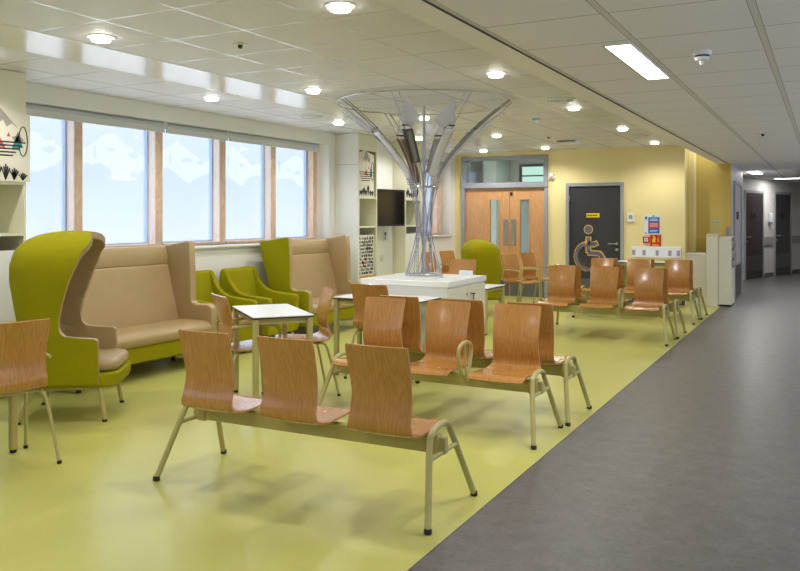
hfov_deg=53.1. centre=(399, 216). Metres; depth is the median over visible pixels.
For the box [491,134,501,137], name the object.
recessed light
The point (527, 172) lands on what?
window
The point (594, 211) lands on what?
door
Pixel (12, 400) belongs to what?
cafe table
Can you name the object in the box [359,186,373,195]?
print
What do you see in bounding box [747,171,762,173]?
recessed light
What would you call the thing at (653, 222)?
print
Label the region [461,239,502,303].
chair
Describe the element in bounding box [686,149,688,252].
wall
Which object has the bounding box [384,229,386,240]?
socket plate
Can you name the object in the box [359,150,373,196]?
art panel
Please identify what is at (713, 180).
wall
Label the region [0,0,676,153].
ceiling
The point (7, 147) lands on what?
print
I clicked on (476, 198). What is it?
door
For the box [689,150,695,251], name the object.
wall
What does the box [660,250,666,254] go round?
outlet plate
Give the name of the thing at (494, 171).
wall column
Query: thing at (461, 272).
table card
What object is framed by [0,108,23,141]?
print
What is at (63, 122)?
window frame
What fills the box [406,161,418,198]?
art panel
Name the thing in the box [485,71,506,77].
recessed light
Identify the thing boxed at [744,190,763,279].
door
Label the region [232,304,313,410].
cafe table
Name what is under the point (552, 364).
bench
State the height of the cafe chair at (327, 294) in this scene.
0.864 m
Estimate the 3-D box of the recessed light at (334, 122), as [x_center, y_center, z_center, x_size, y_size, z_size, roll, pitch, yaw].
[-0.770,-1.178,10.046,0.180,0.033,0.180,0,0,28]
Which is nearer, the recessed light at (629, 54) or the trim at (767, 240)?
the recessed light at (629, 54)
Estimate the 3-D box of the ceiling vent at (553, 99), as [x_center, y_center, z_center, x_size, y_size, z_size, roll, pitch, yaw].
[1.620,-1.184,8.090,0.300,0.016,0.300,0,0,28]
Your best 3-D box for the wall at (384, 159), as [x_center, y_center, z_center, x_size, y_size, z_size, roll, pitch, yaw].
[-0.395,0.135,12.374,0.150,2.657,0.900,0,0,28]
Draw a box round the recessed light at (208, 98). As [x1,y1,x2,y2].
[202,96,220,100]
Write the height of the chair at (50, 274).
1.360 m
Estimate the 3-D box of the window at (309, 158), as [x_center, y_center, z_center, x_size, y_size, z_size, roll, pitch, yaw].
[-1.500,-0.352,10.973,0.180,1.350,1.072,0,0,28]
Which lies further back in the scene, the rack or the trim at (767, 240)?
the trim at (767, 240)
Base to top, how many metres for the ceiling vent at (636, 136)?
0.016 m
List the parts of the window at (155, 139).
frame, rail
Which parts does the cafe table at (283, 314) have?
leg, leg, leg, leg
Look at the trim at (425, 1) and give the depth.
4.62 m
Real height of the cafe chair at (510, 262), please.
0.864 m
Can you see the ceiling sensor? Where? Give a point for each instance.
(240, 45)
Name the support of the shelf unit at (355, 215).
on the floor
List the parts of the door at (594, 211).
kick plate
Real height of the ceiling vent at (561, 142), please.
0.050 m
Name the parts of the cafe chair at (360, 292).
leg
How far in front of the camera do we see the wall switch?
13.61 m
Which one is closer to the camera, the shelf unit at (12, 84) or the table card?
the shelf unit at (12, 84)
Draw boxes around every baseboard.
[628,298,684,304]
[764,272,773,276]
[792,269,799,273]
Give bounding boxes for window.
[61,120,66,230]
[67,121,156,247]
[148,131,221,245]
[213,139,272,243]
[264,146,316,239]
[427,168,440,234]
[519,164,542,188]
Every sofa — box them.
[76,241,216,392]
[260,235,359,326]
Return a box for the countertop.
[686,252,705,254]
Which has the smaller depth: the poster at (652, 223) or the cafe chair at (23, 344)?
the cafe chair at (23, 344)
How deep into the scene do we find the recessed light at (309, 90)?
7.44 m
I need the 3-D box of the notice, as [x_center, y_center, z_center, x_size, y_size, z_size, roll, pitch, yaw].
[4.312,0.398,13.495,0.180,0.230,0.008,0,0,28]
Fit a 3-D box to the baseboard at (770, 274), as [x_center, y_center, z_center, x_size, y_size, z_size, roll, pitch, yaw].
[9.006,1.413,19.551,0.620,0.100,0.012,0,0,-44]
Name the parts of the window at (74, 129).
frame, rail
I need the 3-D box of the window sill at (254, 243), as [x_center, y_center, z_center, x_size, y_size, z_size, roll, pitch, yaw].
[-2.403,0.341,9.036,0.350,0.035,5.560,0,0,28]
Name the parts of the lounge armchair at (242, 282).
backrest, arm, arm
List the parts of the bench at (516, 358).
leg frame, armrest, arm rod, leg frame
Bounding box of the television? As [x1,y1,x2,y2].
[377,189,404,225]
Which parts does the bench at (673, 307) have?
leg frame, leg frame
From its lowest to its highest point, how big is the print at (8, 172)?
0.151 m
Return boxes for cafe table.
[8,395,17,452]
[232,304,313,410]
[333,294,441,383]
[485,284,504,334]
[618,260,681,304]
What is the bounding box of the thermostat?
[627,214,633,221]
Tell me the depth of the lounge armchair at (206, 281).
8.81 m
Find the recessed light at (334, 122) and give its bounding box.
[332,121,345,124]
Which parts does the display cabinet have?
cabinet door, cabinet door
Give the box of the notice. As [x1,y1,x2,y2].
[650,235,660,246]
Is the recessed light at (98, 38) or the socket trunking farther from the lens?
the socket trunking
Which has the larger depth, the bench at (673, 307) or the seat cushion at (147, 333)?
the bench at (673, 307)
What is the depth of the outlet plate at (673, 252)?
13.30 m
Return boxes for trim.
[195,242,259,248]
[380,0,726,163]
[407,307,719,570]
[422,0,725,162]
[428,234,452,236]
[764,237,773,244]
[792,235,799,243]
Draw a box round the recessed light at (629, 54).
[603,42,670,79]
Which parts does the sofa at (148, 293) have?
backrest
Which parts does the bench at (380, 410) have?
leg frame, leg frame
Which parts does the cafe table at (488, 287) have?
leg, leg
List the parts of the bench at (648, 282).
armrest, leg frame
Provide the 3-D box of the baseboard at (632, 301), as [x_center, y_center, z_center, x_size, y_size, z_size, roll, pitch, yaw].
[4.285,1.413,13.507,1.000,0.100,0.012,0,0,28]
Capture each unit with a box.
[0,69,25,322]
[335,133,376,319]
[393,142,421,273]
[686,252,705,304]
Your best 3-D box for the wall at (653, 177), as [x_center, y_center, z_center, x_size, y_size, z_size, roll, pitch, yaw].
[2.773,0.130,14.412,4.520,2.687,0.160,0,0,28]
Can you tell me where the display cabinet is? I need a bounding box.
[360,272,485,362]
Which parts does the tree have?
branch plate, branch plate, branch plate, branch plate, rod, rod, branch plate, branch plate, branch plate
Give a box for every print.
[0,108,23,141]
[0,140,25,155]
[0,164,27,180]
[12,133,22,147]
[18,127,27,155]
[359,171,372,180]
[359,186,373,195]
[362,151,370,170]
[406,188,417,197]
[648,217,659,233]
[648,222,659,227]
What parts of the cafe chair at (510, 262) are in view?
leg, leg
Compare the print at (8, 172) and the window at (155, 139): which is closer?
the print at (8, 172)
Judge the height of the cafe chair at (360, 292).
0.864 m
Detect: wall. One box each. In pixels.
[26,82,454,287]
[377,140,392,275]
[426,161,482,231]
[455,145,685,304]
[483,159,542,252]
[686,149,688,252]
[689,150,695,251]
[696,154,730,251]
[731,164,742,291]
[743,177,799,279]
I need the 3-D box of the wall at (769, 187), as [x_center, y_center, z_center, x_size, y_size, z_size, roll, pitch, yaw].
[9.191,0.233,19.826,3.669,2.460,0.120,0,0,-44]
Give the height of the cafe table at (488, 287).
0.580 m
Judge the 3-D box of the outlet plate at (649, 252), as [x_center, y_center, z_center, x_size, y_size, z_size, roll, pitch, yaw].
[4.222,0.593,13.484,0.120,0.080,0.002,0,0,28]
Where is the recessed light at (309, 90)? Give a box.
[304,88,322,93]
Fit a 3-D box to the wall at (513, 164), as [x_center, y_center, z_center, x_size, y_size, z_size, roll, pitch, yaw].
[3.717,-0.037,17.796,4.200,3.000,0.100,0,0,28]
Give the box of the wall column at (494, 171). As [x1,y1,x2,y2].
[484,160,508,247]
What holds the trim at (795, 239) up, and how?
attached to the wall at (769, 187)
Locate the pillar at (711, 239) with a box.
[706,221,719,305]
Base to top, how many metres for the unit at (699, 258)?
0.865 m
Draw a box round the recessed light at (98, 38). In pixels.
[86,34,114,42]
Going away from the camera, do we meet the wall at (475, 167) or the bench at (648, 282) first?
the bench at (648, 282)
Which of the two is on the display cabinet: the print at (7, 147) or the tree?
the tree
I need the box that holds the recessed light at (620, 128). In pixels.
[616,127,628,130]
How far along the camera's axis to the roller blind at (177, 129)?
9.10 m
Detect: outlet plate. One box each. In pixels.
[647,250,653,254]
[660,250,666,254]
[671,250,677,254]
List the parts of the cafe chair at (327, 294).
leg, leg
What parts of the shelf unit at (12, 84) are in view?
cupboard door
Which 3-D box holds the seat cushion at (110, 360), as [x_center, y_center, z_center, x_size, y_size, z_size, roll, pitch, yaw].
[-2.409,1.073,5.982,0.675,0.090,0.556,0,0,-8]
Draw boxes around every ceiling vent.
[300,115,323,118]
[545,97,574,102]
[556,140,579,144]
[631,135,648,137]
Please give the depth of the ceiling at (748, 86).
4.63 m
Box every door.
[461,154,547,298]
[566,182,623,299]
[733,181,741,298]
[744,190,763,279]
[774,192,791,275]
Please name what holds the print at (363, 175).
attached to the art panel at (366, 159)
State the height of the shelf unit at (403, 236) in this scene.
2.653 m
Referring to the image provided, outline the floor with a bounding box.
[0,273,799,570]
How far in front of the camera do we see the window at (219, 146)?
9.63 m
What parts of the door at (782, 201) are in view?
kick plate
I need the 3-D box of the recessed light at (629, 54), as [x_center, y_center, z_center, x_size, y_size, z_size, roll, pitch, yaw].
[1.429,-0.913,4.758,0.154,0.008,1.184,0,0,28]
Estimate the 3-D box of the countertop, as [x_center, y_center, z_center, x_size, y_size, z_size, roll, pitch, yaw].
[4.993,0.611,13.454,0.340,0.025,0.360,0,0,28]
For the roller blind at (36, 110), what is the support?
attached to the wall at (215, 259)
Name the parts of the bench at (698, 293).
leg frame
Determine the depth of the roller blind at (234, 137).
10.34 m
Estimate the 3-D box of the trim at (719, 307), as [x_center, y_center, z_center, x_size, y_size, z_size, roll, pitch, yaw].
[1.381,1.463,5.837,0.004,0.002,17.600,0,0,28]
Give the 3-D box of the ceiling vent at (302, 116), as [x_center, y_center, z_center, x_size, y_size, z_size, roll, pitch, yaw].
[-1.045,-1.184,9.490,0.280,0.016,0.280,0,0,28]
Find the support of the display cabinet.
on the floor
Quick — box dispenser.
[768,213,772,223]
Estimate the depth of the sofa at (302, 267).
10.29 m
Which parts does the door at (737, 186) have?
kick plate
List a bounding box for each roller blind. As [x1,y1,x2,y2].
[26,103,165,132]
[165,122,228,140]
[228,131,319,151]
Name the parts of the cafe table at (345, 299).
leg, leg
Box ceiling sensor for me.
[233,42,247,48]
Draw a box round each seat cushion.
[99,349,128,371]
[117,319,211,348]
[231,311,251,325]
[313,294,353,313]
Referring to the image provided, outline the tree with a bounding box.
[336,89,512,276]
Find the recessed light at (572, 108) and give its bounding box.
[566,106,581,110]
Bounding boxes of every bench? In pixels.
[153,329,476,534]
[317,297,562,449]
[380,295,591,426]
[535,265,676,346]
[554,265,686,338]
[572,258,700,324]
[588,258,707,319]
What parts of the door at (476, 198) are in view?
kick plate, push plate, push plate, kick plate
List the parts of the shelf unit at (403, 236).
panel, cupboard door, panel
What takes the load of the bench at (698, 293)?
on the floor
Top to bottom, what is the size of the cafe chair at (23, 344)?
0.864 m
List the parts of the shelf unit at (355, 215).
panel, panel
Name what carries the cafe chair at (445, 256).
on the floor
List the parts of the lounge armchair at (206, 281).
backrest, arm, arm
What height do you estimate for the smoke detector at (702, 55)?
0.075 m
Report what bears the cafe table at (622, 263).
on the floor
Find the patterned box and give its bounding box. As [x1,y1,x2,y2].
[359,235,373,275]
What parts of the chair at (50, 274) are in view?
leg, leg, under frame, seat, leg, leg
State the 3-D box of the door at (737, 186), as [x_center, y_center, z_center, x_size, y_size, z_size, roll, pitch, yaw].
[6.160,0.418,14.588,0.030,2.110,1.300,0,0,28]
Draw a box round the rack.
[718,236,736,306]
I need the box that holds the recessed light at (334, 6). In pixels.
[324,1,355,12]
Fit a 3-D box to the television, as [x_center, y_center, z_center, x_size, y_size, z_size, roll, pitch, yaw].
[-0.244,-0.140,12.227,0.274,0.555,0.730,0,0,34]
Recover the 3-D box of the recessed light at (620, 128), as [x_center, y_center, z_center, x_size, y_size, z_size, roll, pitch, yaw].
[2.988,-1.178,10.738,0.180,0.033,0.180,0,0,28]
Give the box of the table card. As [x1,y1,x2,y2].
[459,270,472,275]
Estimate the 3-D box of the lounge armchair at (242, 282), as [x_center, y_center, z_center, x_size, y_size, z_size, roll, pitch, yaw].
[-1.631,1.030,9.304,0.720,0.870,0.590,0,0,27]
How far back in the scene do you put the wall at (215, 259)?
9.70 m
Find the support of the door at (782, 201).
in the wall at (769, 187)
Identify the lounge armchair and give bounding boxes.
[196,270,257,342]
[219,266,298,336]
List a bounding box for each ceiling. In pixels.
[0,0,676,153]
[426,0,799,181]
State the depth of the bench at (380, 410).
4.12 m
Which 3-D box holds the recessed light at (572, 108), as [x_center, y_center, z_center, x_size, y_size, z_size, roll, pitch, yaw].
[1.886,-1.178,8.674,0.180,0.033,0.180,0,0,28]
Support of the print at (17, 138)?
attached to the art panel at (14, 126)
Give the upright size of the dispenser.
0.260 m
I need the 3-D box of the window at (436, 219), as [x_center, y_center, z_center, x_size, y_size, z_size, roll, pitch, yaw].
[0.358,-0.352,14.454,0.180,1.350,1.520,0,0,28]
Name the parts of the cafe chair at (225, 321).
leg, leg, leg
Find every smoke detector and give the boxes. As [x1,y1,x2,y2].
[531,116,540,122]
[692,49,711,64]
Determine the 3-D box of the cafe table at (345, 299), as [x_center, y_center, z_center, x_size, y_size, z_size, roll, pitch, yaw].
[-0.120,1.102,7.421,0.900,0.722,0.470,0,0,28]
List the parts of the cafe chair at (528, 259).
leg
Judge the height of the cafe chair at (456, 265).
0.864 m
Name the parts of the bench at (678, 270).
leg frame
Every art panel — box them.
[0,106,29,181]
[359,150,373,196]
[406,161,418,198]
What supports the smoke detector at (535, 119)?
attached to the ceiling at (294, 45)
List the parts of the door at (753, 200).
kick plate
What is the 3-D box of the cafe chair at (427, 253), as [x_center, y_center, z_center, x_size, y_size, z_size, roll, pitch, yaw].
[0.604,1.031,13.450,0.497,0.864,0.498,0,0,43]
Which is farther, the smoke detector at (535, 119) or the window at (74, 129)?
the smoke detector at (535, 119)
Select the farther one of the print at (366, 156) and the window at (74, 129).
the print at (366, 156)
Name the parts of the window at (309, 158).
frame, rail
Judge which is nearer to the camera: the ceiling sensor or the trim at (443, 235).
the ceiling sensor
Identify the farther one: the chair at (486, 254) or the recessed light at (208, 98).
the chair at (486, 254)
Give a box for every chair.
[0,318,61,463]
[9,231,130,424]
[211,293,280,394]
[274,286,340,395]
[344,283,388,378]
[426,252,435,272]
[439,251,454,273]
[449,259,475,274]
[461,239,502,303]
[501,254,540,302]
[518,252,548,302]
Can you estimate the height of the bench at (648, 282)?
0.844 m
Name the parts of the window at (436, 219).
frame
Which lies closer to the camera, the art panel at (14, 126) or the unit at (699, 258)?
the art panel at (14, 126)
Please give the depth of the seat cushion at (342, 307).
10.11 m
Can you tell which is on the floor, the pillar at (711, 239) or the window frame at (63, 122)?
the pillar at (711, 239)
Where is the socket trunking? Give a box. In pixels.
[632,246,680,257]
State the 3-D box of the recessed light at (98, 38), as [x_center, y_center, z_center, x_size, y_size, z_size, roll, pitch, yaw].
[-1.980,-1.178,5.296,0.180,0.033,0.180,0,0,28]
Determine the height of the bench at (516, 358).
0.844 m
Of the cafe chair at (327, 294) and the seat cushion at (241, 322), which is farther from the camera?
the seat cushion at (241, 322)
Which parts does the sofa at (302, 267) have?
backrest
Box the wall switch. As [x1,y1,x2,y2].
[726,227,729,235]
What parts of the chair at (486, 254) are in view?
seat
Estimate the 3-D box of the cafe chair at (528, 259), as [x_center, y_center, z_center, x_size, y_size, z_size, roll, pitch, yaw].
[2.281,1.031,13.235,0.497,0.864,0.518,0,0,43]
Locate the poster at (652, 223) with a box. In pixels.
[644,215,660,234]
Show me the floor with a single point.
(277, 500)
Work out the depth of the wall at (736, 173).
14.53 m
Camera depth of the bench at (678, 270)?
11.47 m
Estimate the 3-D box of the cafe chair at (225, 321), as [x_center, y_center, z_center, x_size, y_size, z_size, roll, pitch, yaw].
[-1.213,1.031,6.264,0.497,0.864,0.518,0,0,-29]
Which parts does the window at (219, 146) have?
frame, rail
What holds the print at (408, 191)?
attached to the art panel at (408, 190)
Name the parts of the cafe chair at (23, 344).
under frame, leg, leg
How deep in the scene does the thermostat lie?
13.66 m
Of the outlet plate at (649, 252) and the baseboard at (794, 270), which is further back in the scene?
the baseboard at (794, 270)
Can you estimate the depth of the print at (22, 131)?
6.61 m
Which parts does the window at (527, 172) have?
pane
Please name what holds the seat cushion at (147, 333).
on the sofa at (148, 293)
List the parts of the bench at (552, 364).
leg frame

